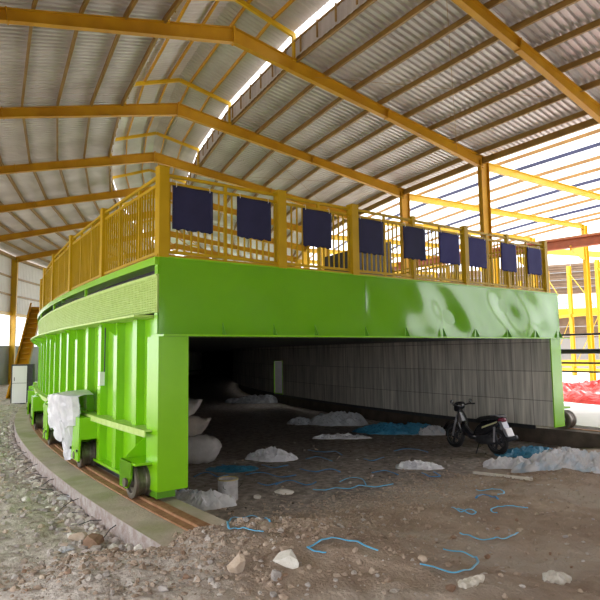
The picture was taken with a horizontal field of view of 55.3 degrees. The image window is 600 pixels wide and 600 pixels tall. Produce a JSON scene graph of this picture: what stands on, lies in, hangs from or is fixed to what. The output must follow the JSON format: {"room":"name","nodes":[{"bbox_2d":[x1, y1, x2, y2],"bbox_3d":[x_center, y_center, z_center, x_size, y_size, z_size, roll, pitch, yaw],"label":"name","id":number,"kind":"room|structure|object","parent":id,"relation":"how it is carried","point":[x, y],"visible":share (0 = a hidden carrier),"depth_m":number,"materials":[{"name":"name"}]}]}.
{"room":"industrial warehouse","nodes":[
{"label":"industrial warehouse","id":0,"kind":"room"},
{"bbox_2d":[0,254,11,384],"bbox_3d":[-23.630,1.497,43.900,0.220,10.890,7.590,0,-5,-7],"label":"wall","id":1,"kind":"structure","parent":0,"point":[5,262],"depth_m":46.55,"materials":[{"name":"grey"}]},
{"bbox_2d":[8,262,42,380],"bbox_3d":[-24.231,2.196,51.416,0.220,10.890,7.590,-1,-5,-2],"label":"wall","id":2,"kind":"structure","parent":0,"point":[29,277],"depth_m":51.25,"materials":[{"name":"grey"}]},
{"bbox_2d":[0,128,346,269],"bbox_3d":[-10.756,-5.200,51.900,32.406,4.110,43.885,1,-6,-18],"label":"ceiling","id":3,"kind":"structure","parent":0,"point":[19,186],"depth_m":36.62,"materials":[{"name":"metal"}]},
{"bbox_2d":[110,166,112,187],"bbox_3d":[-10.850,-7.517,32.968,2.241,0.602,6.320,3,-7,-37],"label":"ceiling vent","id":4,"kind":"object","parent":3,"relation":"in","point":[111,174],"depth_m":34.38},
{"bbox_2d":[113,183,119,207],"bbox_3d":[-12.573,-6.906,39.361,2.803,0.602,6.103,3,-7,-37],"label":"ceiling vent","id":5,"kind":"object","parent":3,"relation":"in","point":[116,200],"depth_m":38.80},
{"bbox_2d":[141,137,164,170],"bbox_3d":[-8.718,-8.619,33.773,3.061,0.136,6.429,3,-7,-37],"label":"roof panel","id":6,"kind":"object","parent":3,"relation":"in","point":[145,142],"depth_m":32.95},
{"bbox_2d":[172,145,182,173],"bbox_3d":[-7.340,-8.312,34.166,0.070,0.120,6.318,1,-6,-18],"label":"ceiling vent","id":7,"kind":"object","parent":3,"relation":"in","point":[178,152],"depth_m":33.50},
{"bbox_2d":[186,156,196,184],"bbox_3d":[-6.569,-7.428,34.327,0.184,0.643,6.240,1,-6,-18],"label":"ceiling vent","id":8,"kind":"object","parent":3,"relation":"in","point":[191,175],"depth_m":34.14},
{"bbox_2d":[0,75,407,215],"bbox_3d":[-7.105,-7.461,27.854,25.552,4.110,12.160,3,-7,-37],"label":"ceiling","id":9,"kind":"structure","parent":0,"point":[28,139],"depth_m":28.33,"materials":[{"name":"metal"}]},
{"bbox_2d":[111,117,120,152],"bbox_3d":[-8.549,-8.119,26.759,1.660,0.602,6.484,3,-7,-37],"label":"ceiling vent","id":10,"kind":"object","parent":9,"relation":"in","point":[113,119],"depth_m":26.30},
{"bbox_2d":[126,86,143,136],"bbox_3d":[-7.824,-8.921,27.145,0.070,0.120,6.583,1,-6,-23],"label":"roof panel","id":11,"kind":"object","parent":9,"relation":"in","point":[135,95],"depth_m":26.02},
{"bbox_2d":[146,78,188,134],"bbox_3d":[-6.487,-9.202,27.760,2.522,0.136,6.506,3,-7,-37],"label":"roof panel","id":12,"kind":"object","parent":9,"relation":"in","point":[174,122],"depth_m":27.02,"materials":[{"name":"metal"}]},
{"bbox_2d":[182,96,209,142],"bbox_3d":[-5.155,-8.884,28.272,0.070,0.120,6.318,1,-6,-23],"label":"roof panel","id":13,"kind":"object","parent":9,"relation":"in","point":[192,129],"depth_m":29.13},
{"bbox_2d":[198,110,227,162],"bbox_3d":[-4.361,-7.992,28.521,1.561,0.643,6.081,3,-7,-37],"label":"ceiling vent","id":14,"kind":"object","parent":9,"relation":"in","point":[215,136],"depth_m":28.90,"materials":[{"name":"metal"}]},
{"bbox_2d":[0,0,486,194],"bbox_3d":[-4.288,-8.029,22.086,25.411,4.110,10.060,3,-7,-37],"label":"ceiling","id":15,"kind":"structure","parent":0,"point":[38,64],"depth_m":22.49,"materials":[{"name":"metal"}]},
{"bbox_2d":[125,38,158,102],"bbox_3d":[-5.688,-8.707,20.786,1.065,0.602,6.594,3,-7,-37],"label":"ceiling vent","id":16,"kind":"object","parent":15,"relation":"in","point":[132,66],"depth_m":20.51,"materials":[{"name":"metal"}]},
{"bbox_2d":[144,0,190,81],"bbox_3d":[-4.994,-9.502,21.237,0.070,0.120,6.583,2,-6,-28],"label":"roof panel","id":17,"kind":"object","parent":15,"relation":"in","point":[161,44],"depth_m":21.53,"materials":[{"name":"metal"}]},
{"bbox_2d":[168,1,246,82],"bbox_3d":[-3.714,-9.771,21.974,1.963,0.136,6.528,3,-7,-37],"label":"roof panel","id":18,"kind":"object","parent":15,"relation":"in","point":[177,51],"depth_m":22.28,"materials":[{"name":"metal"}]},
{"bbox_2d":[211,17,271,93],"bbox_3d":[-2.439,-9.442,22.602,0.070,0.120,6.318,2,-6,-28],"label":"roof panel","id":19,"kind":"object","parent":15,"relation":"in","point":[244,60],"depth_m":22.76,"materials":[{"name":"metal"}]},
{"bbox_2d":[229,42,291,120],"bbox_3d":[-1.679,-8.543,22.921,1.003,0.643,6.184,3,-7,-37],"label":"ceiling vent","id":20,"kind":"object","parent":15,"relation":"in","point":[272,73],"depth_m":22.82,"materials":[{"name":"metal"}]},
{"bbox_2d":[0,374,599,599],"bbox_3d":[-24.310,5.322,28.829,114.878,0.729,198.569,3,-7,-37],"label":"ground","id":21,"kind":"structure","parent":0,"point":[227,424],"depth_m":8.18,"materials":[{"name":"soil"}]},
{"bbox_2d":[6,303,38,398],"bbox_3d":[-17.075,3.007,35.729,0.790,6.123,5.809,1,-5,-14],"label":"stair","id":22,"kind":"structure","parent":21,"relation":"on","point":[26,347],"depth_m":36.24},
{"bbox_2d":[10,364,34,403],"bbox_3d":[-14.880,4.503,30.759,1.060,2.096,0.750,1,-6,-18],"label":"refrigerator","id":23,"kind":"object","parent":21,"relation":"on","point":[22,375],"visible":0.91,"depth_m":30.42,"materials":[{"name":"metal"}]},
{"bbox_2d":[57,494,69,500],"bbox_3d":[-3.994,3.513,10.043,0.586,0.227,0.373,3,-7,-37],"label":"scrap","id":24,"kind":"object","parent":21,"relation":"on","point":[64,497],"visible":0.31,"depth_m":9.87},
{"bbox_2d":[58,545,74,553],"bbox_3d":[-2.976,3.163,7.285,0.130,0.077,0.218,-5,-7,39],"label":"stone","id":25,"kind":"object","parent":21,"relation":"on","point":[62,549],"visible":0.95,"depth_m":7.25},
{"bbox_2d":[0,405,140,578],"bbox_3d":[-9.535,4.133,17.508,7.144,0.401,26.168,3,-7,-37],"label":"rubble","id":26,"kind":"object","parent":21,"relation":"on","point":[52,527],"visible":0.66,"depth_m":8.43,"materials":[{"name":"grey stone"}]},
{"bbox_2d":[0,421,142,552],"bbox_3d":[-7.131,3.899,14.273,1.551,0.262,17.429,2,-6,-31],"label":"stones","id":27,"kind":"object","parent":21,"relation":"on","point":[80,518],"visible":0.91,"depth_m":9.71,"materials":[{"name":"grey stone"}]},
{"bbox_2d":[68,532,86,540],"bbox_3d":[-3.006,3.211,7.777,0.266,0.143,0.187,-1,-5,-2],"label":"stone","id":28,"kind":"object","parent":21,"relation":"on","point":[77,536],"visible":0.85,"depth_m":7.70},
{"bbox_2d":[83,533,103,548],"bbox_3d":[-2.721,3.207,7.575,0.216,0.213,0.317,-1,-5,4],"label":"stone","id":29,"kind":"object","parent":21,"relation":"on","point":[92,539],"visible":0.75,"depth_m":7.47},
{"bbox_2d":[14,371,229,548],"bbox_3d":[-9.913,7.232,48.995,15.594,0.640,90.257,0,-5,-4],"label":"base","id":30,"kind":"object","parent":21,"relation":"on","point":[136,525],"visible":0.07,"depth_m":9.00,"materials":[{"name":"concrete"}]},
{"bbox_2d":[29,414,210,530],"bbox_3d":[-9.991,6.930,49.537,14.554,0.058,88.766,0,-5,-4],"label":"rail","id":31,"kind":"object","parent":30,"relation":"on","point":[171,514],"visible":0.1,"depth_m":8.87,"materials":[{"name":"metal"}]},
{"bbox_2d":[8,218,300,383],"bbox_3d":[-12.018,-0.169,48.798,24.440,14.197,0.400,0,-5,-5],"label":"roof frame","id":32,"kind":"object","parent":21,"relation":"on","point":[14,263],"visible":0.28,"depth_m":48.11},
{"bbox_2d":[0,196,309,267],"bbox_3d":[-11.210,-0.768,42.406,24.440,14.197,0.400,0,-5,-10],"label":"roof frame","id":33,"kind":"object","parent":21,"relation":"on","point":[7,237],"visible":0.33,"depth_m":41.89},
{"bbox_2d":[158,585,168,591],"bbox_3d":[-1.228,2.620,5.186,0.084,0.063,0.126,3,-7,-37],"label":"stone","id":34,"kind":"object","parent":21,"relation":"on","point":[162,588],"visible":0.98,"depth_m":5.17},
{"bbox_2d":[0,169,327,269],"bbox_3d":[-9.821,-1.365,36.115,24.440,14.197,0.400,1,-5,-15],"label":"roof frame","id":35,"kind":"object","parent":21,"relation":"on","point":[122,193],"visible":0.27,"depth_m":35.88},
{"bbox_2d":[0,132,346,219],"bbox_3d":[-7.860,-1.956,29.977,24.440,14.197,0.400,1,-6,-20],"label":"roof frame","id":36,"kind":"object","parent":21,"relation":"on","point":[149,157],"visible":0.65,"depth_m":30.45,"materials":[{"name":"metal"}]},
{"bbox_2d":[172,488,198,500],"bbox_3d":[-2.154,3.594,10.586,0.741,0.190,0.625,3,-7,-37],"label":"plastic sheet","id":37,"kind":"object","parent":21,"relation":"on","point":[182,494],"visible":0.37,"depth_m":10.44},
{"bbox_2d":[188,434,221,463],"bbox_3d":[-2.711,3.684,14.114,1.550,0.719,0.803,-1,-5,0],"label":"sack","id":38,"kind":"object","parent":21,"relation":"on","point":[205,448],"visible":0.44,"depth_m":13.77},
{"bbox_2d":[188,415,211,436],"bbox_3d":[-2.988,3.125,14.165,1.535,0.527,0.754,-1,-5,0],"label":"sack","id":39,"kind":"object","parent":38,"relation":"on","point":[197,425],"visible":0.37,"depth_m":13.86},
{"bbox_2d":[188,398,201,416],"bbox_3d":[-3.193,2.669,14.208,1.504,0.524,0.703,-1,-5,0],"label":"sack","id":40,"kind":"object","parent":39,"relation":"on","point":[193,404],"visible":0.19,"depth_m":13.94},
{"bbox_2d":[0,78,410,277],"bbox_3d":[-5.346,-2.535,24.043,24.057,14.197,5.112,3,-7,-37],"label":"roof frame","id":41,"kind":"object","parent":21,"relation":"on","point":[178,109],"visible":0.8,"depth_m":25.06,"materials":[{"name":"metal"}]},
{"bbox_2d":[123,232,294,266],"bbox_3d":[-12.237,0.427,55.238,24.440,14.197,0.400,-1,-5,1],"label":"roof frame","id":42,"kind":"object","parent":21,"relation":"on","point":[173,246],"visible":0.17,"depth_m":55.67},
{"bbox_2d":[181,488,236,510],"bbox_3d":[-1.671,3.512,10.223,1.040,0.283,0.837,3,-7,-37],"label":"plastic sheet","id":43,"kind":"object","parent":21,"relation":"on","point":[202,500],"visible":0.8,"depth_m":10.02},
{"bbox_2d":[193,472,227,476],"bbox_3d":[-1.962,3.822,12.474,0.660,0.034,0.486,-4,-6,29],"label":"strap","id":44,"kind":"object","parent":21,"relation":"on","point":[202,472],"visible":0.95,"depth_m":12.50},
{"bbox_2d":[217,476,242,499],"bbox_3d":[-1.330,3.491,10.582,0.409,0.398,0.400,3,-7,-37],"label":"paint can","id":45,"kind":"object","parent":21,"relation":"on","point":[227,485],"visible":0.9,"depth_m":10.44,"materials":[{"name":"metal"}]},
{"bbox_2d":[205,465,257,472],"bbox_3d":[-1.585,3.893,13.272,1.194,0.099,0.842,-2,-6,18],"label":"plastic sheet","id":46,"kind":"object","parent":21,"relation":"on","point":[229,468],"visible":0.98,"depth_m":13.16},
{"bbox_2d":[227,553,245,572],"bbox_3d":[-0.616,2.586,5.608,0.178,0.194,0.170,3,-7,-37],"label":"stone","id":47,"kind":"object","parent":21,"relation":"on","point":[237,565],"visible":0.98,"depth_m":5.57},
{"bbox_2d":[0,0,493,285],"bbox_3d":[-2.298,-3.099,18.363,24.352,14.197,2.911,3,-7,-37],"label":"roof frame","id":48,"kind":"object","parent":21,"relation":"on","point":[231,35],"visible":0.84,"depth_m":19.32,"materials":[{"name":"metal"}]},
{"bbox_2d":[227,515,270,531],"bbox_3d":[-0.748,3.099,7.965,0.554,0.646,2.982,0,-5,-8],"label":"strap","id":49,"kind":"object","parent":21,"relation":"on","point":[269,520],"visible":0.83,"depth_m":7.02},
{"bbox_2d":[225,394,277,403],"bbox_3d":[-2.515,5.408,31.614,3.156,0.465,2.194,-3,-6,25],"label":"plastic sheet","id":50,"kind":"object","parent":21,"relation":"on","point":[254,399],"visible":0.89,"depth_m":30.83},
{"bbox_2d":[246,472,295,476],"bbox_3d":[-0.637,3.817,12.529,1.103,0.035,0.301,-3,-6,20],"label":"strap","id":51,"kind":"object","parent":21,"relation":"on","point":[253,472],"visible":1,"depth_m":12.50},
{"bbox_2d":[245,446,297,461],"bbox_3d":[-0.701,3.887,14.521,1.233,0.311,0.852,-3,-6,27],"label":"plastic sheet","id":52,"kind":"object","parent":21,"relation":"on","point":[270,454],"visible":1,"depth_m":14.31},
{"bbox_2d":[271,569,280,580],"bbox_3d":[-0.241,2.571,5.353,0.118,0.112,0.117,3,-7,-37],"label":"stone","id":53,"kind":"object","parent":21,"relation":"on","point":[275,574],"visible":1,"depth_m":5.31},
{"bbox_2d":[274,488,293,494],"bbox_3d":[-0.294,3.677,10.980,0.297,0.110,0.308,3,-7,-37],"label":"stone","id":54,"kind":"object","parent":21,"relation":"on","point":[279,491],"visible":0.96,"depth_m":10.90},
{"bbox_2d":[273,549,298,568],"bbox_3d":[-0.149,2.577,5.696,0.250,0.153,0.242,0,-5,-8],"label":"stone","id":55,"kind":"object","parent":21,"relation":"on","point":[286,558],"visible":1,"depth_m":5.62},
{"bbox_2d":[275,480,316,484],"bbox_3d":[-0.079,3.728,11.671,0.756,0.036,0.444,-3,-6,18],"label":"strap","id":56,"kind":"object","parent":21,"relation":"on","point":[284,480],"visible":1,"depth_m":11.68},
{"bbox_2d":[287,417,310,424],"bbox_3d":[0.030,4.540,21.665,0.971,0.290,0.887,3,-7,-37],"label":"plastic sheet","id":57,"kind":"object","parent":21,"relation":"on","point":[298,420],"visible":0.92,"depth_m":21.47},
{"bbox_2d":[0,468,599,599],"bbox_3d":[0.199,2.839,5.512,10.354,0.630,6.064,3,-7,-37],"label":"gravel","id":58,"kind":"object","parent":21,"relation":"on","point":[286,520],"visible":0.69,"depth_m":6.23,"materials":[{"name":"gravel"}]},
{"bbox_2d":[26,165,576,498],"bbox_3d":[-6.846,3.491,43.223,19.462,6.750,69.649,0,-5,-10],"label":"travelling kiln","id":59,"kind":"object","parent":21,"relation":"on","point":[351,332],"visible":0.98,"depth_m":12.20,"materials":[{"name":"green paint"}]},
{"bbox_2d":[47,390,92,459],"bbox_3d":[-5.063,2.638,12.313,0.668,1.419,2.302,3,-6,-33],"label":"plastic wrap","id":60,"kind":"object","parent":59,"relation":"attached to","point":[63,407],"visible":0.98,"depth_m":11.64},
{"bbox_2d":[172,182,212,233],"bbox_3d":[-1.788,-1.515,9.506,0.730,0.812,0.112,3,-7,-37],"label":"banner","id":61,"kind":"object","parent":59,"relation":"hanging from","point":[192,209],"visible":1,"depth_m":9.46,"materials":[{"name":"blue fabric"}]},
{"bbox_2d":[237,193,270,240],"bbox_3d":[-0.833,-1.464,10.214,0.710,0.811,0.112,3,-7,-37],"label":"banner","id":62,"kind":"object","parent":59,"relation":"hanging from","point":[253,216],"visible":1,"depth_m":10.18,"materials":[{"name":"blue fabric"}]},
{"bbox_2d":[303,205,331,248],"bbox_3d":[0.318,-1.399,11.068,0.700,0.814,0.112,3,-7,-37],"label":"banner","id":63,"kind":"object","parent":59,"relation":"hanging from","point":[317,225],"visible":1,"depth_m":11.03,"materials":[{"name":"blue fabric"}]},
{"bbox_2d":[358,218,383,255],"bbox_3d":[1.450,-1.336,11.907,0.720,0.815,0.112,3,-7,-37],"label":"banner","id":64,"kind":"object","parent":59,"relation":"hanging from","point":[370,231],"visible":0.97,"depth_m":11.87,"materials":[{"name":"blue fabric"}]},
{"bbox_2d":[403,226,425,260],"bbox_3d":[2.513,-1.279,12.695,0.710,0.813,0.112,3,-7,-37],"label":"banner","id":65,"kind":"object","parent":59,"relation":"hanging from","point":[414,244],"visible":1,"depth_m":12.66,"materials":[{"name":"blue fabric"}]},
{"bbox_2d":[439,229,459,265],"bbox_3d":[3.472,-1.227,13.406,0.720,0.812,0.112,3,-7,-37],"label":"banner","id":66,"kind":"object","parent":59,"relation":"hanging from","point":[449,250],"visible":1,"depth_m":13.37,"materials":[{"name":"blue fabric"}]},
{"bbox_2d":[468,234,486,268],"bbox_3d":[4.319,-1.181,14.034,0.726,0.810,0.112,3,-7,-37],"label":"banner","id":67,"kind":"object","parent":59,"relation":"hanging from","point":[477,247],"visible":0.99,"depth_m":13.99,"materials":[{"name":"blue fabric"}]},
{"bbox_2d":[500,240,516,272],"bbox_3d":[5.370,-1.124,14.813,0.666,0.808,0.112,3,-7,-37],"label":"banner","id":68,"kind":"object","parent":59,"relation":"hanging from","point":[508,251],"visible":1,"depth_m":14.77,"materials":[{"name":"blue fabric"}]},
{"bbox_2d":[527,247,541,274],"bbox_3d":[6.317,-1.071,15.515,0.686,0.810,0.112,3,-7,-37],"label":"banner","id":69,"kind":"object","parent":59,"relation":"hanging from","point":[534,260],"visible":1,"depth_m":15.48,"materials":[{"name":"blue fabric"}]},
{"bbox_2d":[299,468,340,471],"bbox_3d":[0.443,3.826,12.870,0.939,0.044,0.392,-1,-5,3],"label":"strap","id":70,"kind":"object","parent":21,"relation":"on","point":[299,468],"visible":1,"depth_m":12.83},
{"bbox_2d":[85,470,567,572],"bbox_3d":[0.757,3.258,9.604,8.081,0.670,5.029,3,-7,-37],"label":"clod","id":71,"kind":"object","parent":21,"relation":"on","point":[457,475],"visible":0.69,"depth_m":10.14,"materials":[{"name":"soil"}]},
{"bbox_2d":[309,411,368,425],"bbox_3d":[1.402,4.394,21.415,2.307,0.509,1.383,-2,-5,9],"label":"plastic sheet","id":72,"kind":"object","parent":21,"relation":"on","point":[337,418],"visible":0.98,"depth_m":21.01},
{"bbox_2d":[312,432,370,438],"bbox_3d":[1.314,4.237,17.893,1.855,0.170,0.546,-1,-5,2],"label":"plastic sheet","id":73,"kind":"object","parent":21,"relation":"on","point":[348,435],"visible":1,"depth_m":17.73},
{"bbox_2d":[307,537,377,552],"bbox_3d":[0.430,2.604,6.102,0.740,0.072,0.365,0,-5,-11],"label":"strap","id":74,"kind":"object","parent":21,"relation":"on","point":[318,541],"visible":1,"depth_m":6.12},
{"bbox_2d":[313,483,392,489],"bbox_3d":[1.074,3.684,11.283,1.694,0.038,0.216,0,-5,-13],"label":"strap","id":75,"kind":"object","parent":21,"relation":"on","point":[392,483],"visible":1,"depth_m":11.26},
{"bbox_2d":[188,424,523,515],"bbox_3d":[-1.024,4.278,17.260,10.743,0.084,12.502,3,-7,-37],"label":"crumbs","id":76,"kind":"object","parent":21,"relation":"on","point":[293,424],"visible":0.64,"depth_m":13.62,"materials":[{"name":"grey stone"}]},
{"bbox_2d":[352,422,431,434],"bbox_3d":[3.195,4.233,19.107,2.842,0.350,1.427,-3,-6,21],"label":"tarpaulin","id":77,"kind":"object","parent":21,"relation":"on","point":[381,428],"visible":0.84,"depth_m":18.72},
{"bbox_2d":[239,385,599,447],"bbox_3d":[5.441,6.333,42.214,19.183,0.580,89.732,0,-5,-12],"label":"kerb","id":78,"kind":"object","parent":21,"relation":"on","point":[572,438],"visible":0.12,"depth_m":18.31,"materials":[{"name":"concrete"}]},
{"bbox_2d":[536,425,599,431],"bbox_3d":[4.575,6.163,43.458,17.184,0.030,86.868,0,-5,-11],"label":"rail","id":79,"kind":"object","parent":78,"relation":"on","point":[536,425],"depth_m":15.71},
{"bbox_2d":[395,460,444,469],"bbox_3d":[2.749,3.773,13.187,1.114,0.205,0.561,-1,-5,6],"label":"plastic sheet","id":80,"kind":"object","parent":21,"relation":"on","point":[416,464],"visible":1,"depth_m":13.07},
{"bbox_2d":[418,555,426,562],"bbox_3d":[1.244,2.635,5.830,0.077,0.079,0.097,3,-7,-37],"label":"stone","id":81,"kind":"object","parent":21,"relation":"on","point":[422,558],"visible":0.98,"depth_m":5.80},
{"bbox_2d":[418,425,445,434],"bbox_3d":[4.258,4.186,18.491,0.941,0.297,0.700,-3,-6,22],"label":"cloth","id":82,"kind":"object","parent":21,"relation":"on","point":[429,430],"visible":0.98,"depth_m":18.29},
{"bbox_2d":[420,548,478,572],"bbox_3d":[1.659,2.773,6.125,0.484,0.266,1.274,-3,-6,24],"label":"strap","id":83,"kind":"object","parent":21,"relation":"on","point":[476,557],"visible":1,"depth_m":5.76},
{"bbox_2d":[445,584,455,591],"bbox_3d":[1.345,2.575,5.125,0.075,0.050,0.111,-5,-6,36],"label":"stone","id":84,"kind":"object","parent":21,"relation":"on","point":[450,587],"visible":1,"depth_m":5.10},
{"bbox_2d":[451,507,476,514],"bbox_3d":[2.460,3.223,8.796,0.251,0.060,0.486,3,-7,-37],"label":"strap","id":85,"kind":"object","parent":21,"relation":"on","point":[451,507],"visible":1,"depth_m":8.71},
{"bbox_2d":[458,574,484,588],"bbox_3d":[1.560,2.593,5.261,0.191,0.084,0.411,-4,-6,34],"label":"stone","id":86,"kind":"object","parent":21,"relation":"on","point":[468,582],"visible":0.94,"depth_m":5.22,"materials":[{"name":"white stone"}]},
{"bbox_2d":[443,399,517,454],"bbox_3d":[4.653,3.357,15.255,0.844,1.342,2.277,2,-6,-25],"label":"motor scooter","id":87,"kind":"object","parent":21,"relation":"on","point":[486,432],"visible":1,"depth_m":14.92,"materials":[{"name":"black"}]},
{"bbox_2d":[498,417,506,421],"bbox_3d":[5.153,3.047,14.538,0.230,0.136,0.138,2,-6,-31],"label":"tail light","id":88,"kind":"object","parent":87,"relation":"attached to","point":[500,419],"depth_m":14.49,"materials":[{"name":"red"}]},
{"bbox_2d":[460,532,518,539],"bbox_3d":[2.532,3.075,7.486,0.812,0.064,0.346,0,-5,-4],"label":"strap","id":89,"kind":"object","parent":21,"relation":"on","point":[460,532],"visible":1,"depth_m":7.42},
{"bbox_2d":[473,471,532,480],"bbox_3d":[4.090,3.570,11.643,0.070,0.198,1.559,2,-6,-27],"label":"wooden stick","id":90,"kind":"object","parent":21,"relation":"on","point":[474,472],"visible":1,"depth_m":11.56,"materials":[{"name":"brown wood"}]},
{"bbox_2d":[483,456,525,468],"bbox_3d":[4.920,3.691,12.982,1.551,0.280,0.739,-3,-6,25],"label":"plastic sheet","id":91,"kind":"object","parent":21,"relation":"on","point":[504,462],"visible":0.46,"depth_m":12.96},
{"bbox_2d":[490,505,527,512],"bbox_3d":[3.194,3.235,8.875,0.620,0.046,0.295,1,-6,-21],"label":"strap","id":92,"kind":"object","parent":21,"relation":"on","point":[504,505],"visible":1,"depth_m":8.94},
{"bbox_2d":[494,445,552,457],"bbox_3d":[5.803,3.840,14.635,1.666,0.254,0.938,0,-5,-5],"label":"tarpaulin","id":93,"kind":"object","parent":21,"relation":"on","point":[525,452],"visible":0.65,"depth_m":14.42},
{"bbox_2d":[451,0,599,123],"bbox_3d":[1.257,-3.641,12.984,24.443,14.197,0.685,3,-7,-37],"label":"roof frame","id":94,"kind":"object","parent":21,"relation":"on","point":[475,9],"visible":1,"depth_m":17.59,"materials":[{"name":"metal"}]},
{"bbox_2d":[511,446,592,472],"bbox_3d":[5.567,3.399,12.141,1.712,0.534,1.544,3,-7,-37],"label":"plastic sheet","id":95,"kind":"object","parent":21,"relation":"on","point":[563,457],"visible":0.73,"depth_m":11.91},
{"bbox_2d":[542,570,571,584],"bbox_3d":[2.643,2.844,5.890,0.413,0.116,0.291,3,-7,-37],"label":"stone","id":96,"kind":"object","parent":21,"relation":"on","point":[560,578],"visible":0.97,"depth_m":5.81,"materials":[{"name":"stone"}]},
{"bbox_2d":[571,450,599,473],"bbox_3d":[6.148,3.314,11.857,1.487,0.395,1.382,3,-7,-37],"label":"plastic sheet","id":97,"kind":"object","parent":21,"relation":"on","point":[594,465],"visible":0.66,"depth_m":11.54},
{"bbox_2d":[9,0,599,163],"bbox_3d":[-0.950,-8.579,16.590,25.065,4.110,7.876,3,-7,-37],"label":"ceiling","id":98,"kind":"structure","parent":0,"point":[431,61],"depth_m":19.61,"materials":[{"name":"metal"}]},
{"bbox_2d":[294,0,366,56],"bbox_3d":[1.494,-9.076,17.580,0.465,0.643,6.235,3,-7,-37],"label":"ceiling vent","id":99,"kind":"object","parent":98,"relation":"in","point":[342,11],"depth_m":18.57,"materials":[{"name":"metal"}]},
{"bbox_2d":[482,0,599,101],"bbox_3d":[3.438,-9.188,10.604,24.945,4.110,7.596,3,-7,-37],"label":"ceiling","id":100,"kind":"structure","parent":0,"point":[567,32],"depth_m":17.00,"materials":[{"name":"metal"}]},
{"bbox_2d":[562,372,599,427],"bbox_3d":[21.383,5.868,40.122,77.252,0.500,62.946,-4,-6,32],"label":"floor","id":101,"kind":"structure","parent":0,"point":[587,415],"depth_m":20.96,"materials":[{"name":"concrete"}]},
{"bbox_2d":[301,260,448,281],"bbox_3d":[6.540,1.752,52.705,13.257,10.517,5.365,0,-5,-4],"label":"roof frame","id":102,"kind":"object","parent":101,"relation":"on","point":[311,261],"visible":0.09,"depth_m":50.70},
{"bbox_2d":[310,248,461,279],"bbox_3d":[6.899,1.312,47.979,13.257,10.517,5.365,0,-5,-10],"label":"roof frame","id":103,"kind":"object","parent":101,"relation":"on","point":[315,250],"visible":0.16,"depth_m":45.20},
{"bbox_2d":[332,233,498,286],"bbox_3d":[7.690,0.872,43.306,13.257,10.517,5.365,1,-5,-15],"label":"roof frame","id":104,"kind":"object","parent":101,"relation":"on","point":[336,235],"visible":0.09,"depth_m":41.70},
{"bbox_2d":[339,215,536,289],"bbox_3d":[8.906,0.434,38.725,13.256,10.517,5.365,1,-6,-20],"label":"roof frame","id":105,"kind":"object","parent":101,"relation":"on","point":[527,237],"visible":0.28,"depth_m":38.38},
{"bbox_2d":[370,193,596,380],"bbox_3d":[10.536,0.002,34.274,13.257,10.517,5.365,2,-6,-25],"label":"roof frame","id":106,"kind":"object","parent":101,"relation":"on","point":[581,252],"visible":0.78,"depth_m":34.44,"materials":[{"name":"metal"}]},
{"bbox_2d":[392,232,599,269],"bbox_3d":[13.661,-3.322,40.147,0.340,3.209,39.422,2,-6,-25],"label":"girder","id":107,"kind":"object","parent":106,"relation":"on","point":[591,239],"visible":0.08,"depth_m":34.80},
{"bbox_2d":[396,262,599,368],"bbox_3d":[28.254,1.663,59.258,44.000,11.200,2.100,-3,-6,25],"label":"building","id":108,"kind":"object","parent":101,"relation":"on","point":[557,273],"visible":0.03,"depth_m":59.76,"materials":[{"name":"white"}]},
{"bbox_2d":[420,162,599,222],"bbox_3d":[12.567,-0.419,29.990,13.257,10.517,5.365,2,-6,-30],"label":"roof frame","id":109,"kind":"object","parent":101,"relation":"on","point":[496,168],"visible":0.95,"depth_m":28.68,"materials":[{"name":"metal"}]},
{"bbox_2d":[499,128,599,191],"bbox_3d":[14.963,-0.828,25.886,13.275,10.517,5.544,3,-7,-37],"label":"roof frame","id":110,"kind":"object","parent":101,"relation":"on","point":[595,131],"visible":1,"depth_m":24.65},
{"bbox_2d":[549,266,576,375],"bbox_3d":[22.547,1.888,49.645,0.305,9.260,3.467,0,-5,-9],"label":"post","id":111,"kind":"object","parent":101,"relation":"on","point":[568,268],"visible":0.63,"depth_m":48.15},
{"bbox_2d":[548,249,599,269],"bbox_3d":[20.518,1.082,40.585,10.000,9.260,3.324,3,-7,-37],"label":"beam","id":112,"kind":"structure","parent":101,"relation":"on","point":[565,252],"depth_m":39.86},
{"bbox_2d":[563,379,599,404],"bbox_3d":[12.618,3.830,25.456,4.069,1.100,9.535,2,-6,-24],"label":"tarpaulin","id":113,"kind":"object","parent":101,"relation":"on","point":[586,392],"visible":0.39,"depth_m":23.78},
{"bbox_2d":[569,260,599,370],"bbox_3d":[23.116,1.581,46.385,0.305,9.260,3.467,1,-5,-14],"label":"post","id":114,"kind":"object","parent":101,"relation":"on","point":[596,262],"visible":0.93,"depth_m":45.13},
{"bbox_3d":[13.733,2.002,14.738,0.100,2.850,0.100,3,-7,-37],"label":"barrier post","id":115,"kind":"object","parent":101,"relation":"on","visible":0},
{"bbox_2d":[561,349,599,353],"bbox_3d":[7.066,2.287,24.998,1.413,0.170,24.477,2,-6,-29],"label":"pipe","id":116,"kind":"object","parent":115,"relation":"attached to","point":[563,351],"visible":0.07,"depth_m":19.68,"materials":[{"name":"black"}]},
{"bbox_2d":[561,333,599,335],"bbox_3d":[7.059,1.709,25.051,1.314,0.070,24.459,2,-6,-29],"label":"pipe","id":117,"kind":"object","parent":115,"relation":"attached to","point":[578,334],"visible":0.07,"depth_m":19.74,"materials":[{"name":"black"}]},
{"bbox_2d":[562,362,599,363],"bbox_3d":[7.072,2.685,24.961,1.314,0.070,24.459,2,-6,-29],"label":"pipe","id":118,"kind":"object","parent":115,"relation":"attached to","point":[562,362],"visible":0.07,"depth_m":19.68,"materials":[{"name":"black"}]},
{"bbox_2d":[562,371,599,372],"bbox_3d":[7.076,2.984,24.934,1.304,0.060,24.457,2,-6,-29],"label":"pipe","id":119,"kind":"object","parent":115,"relation":"attached to","point":[562,371],"visible":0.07,"depth_m":19.58,"materials":[{"name":"black"}]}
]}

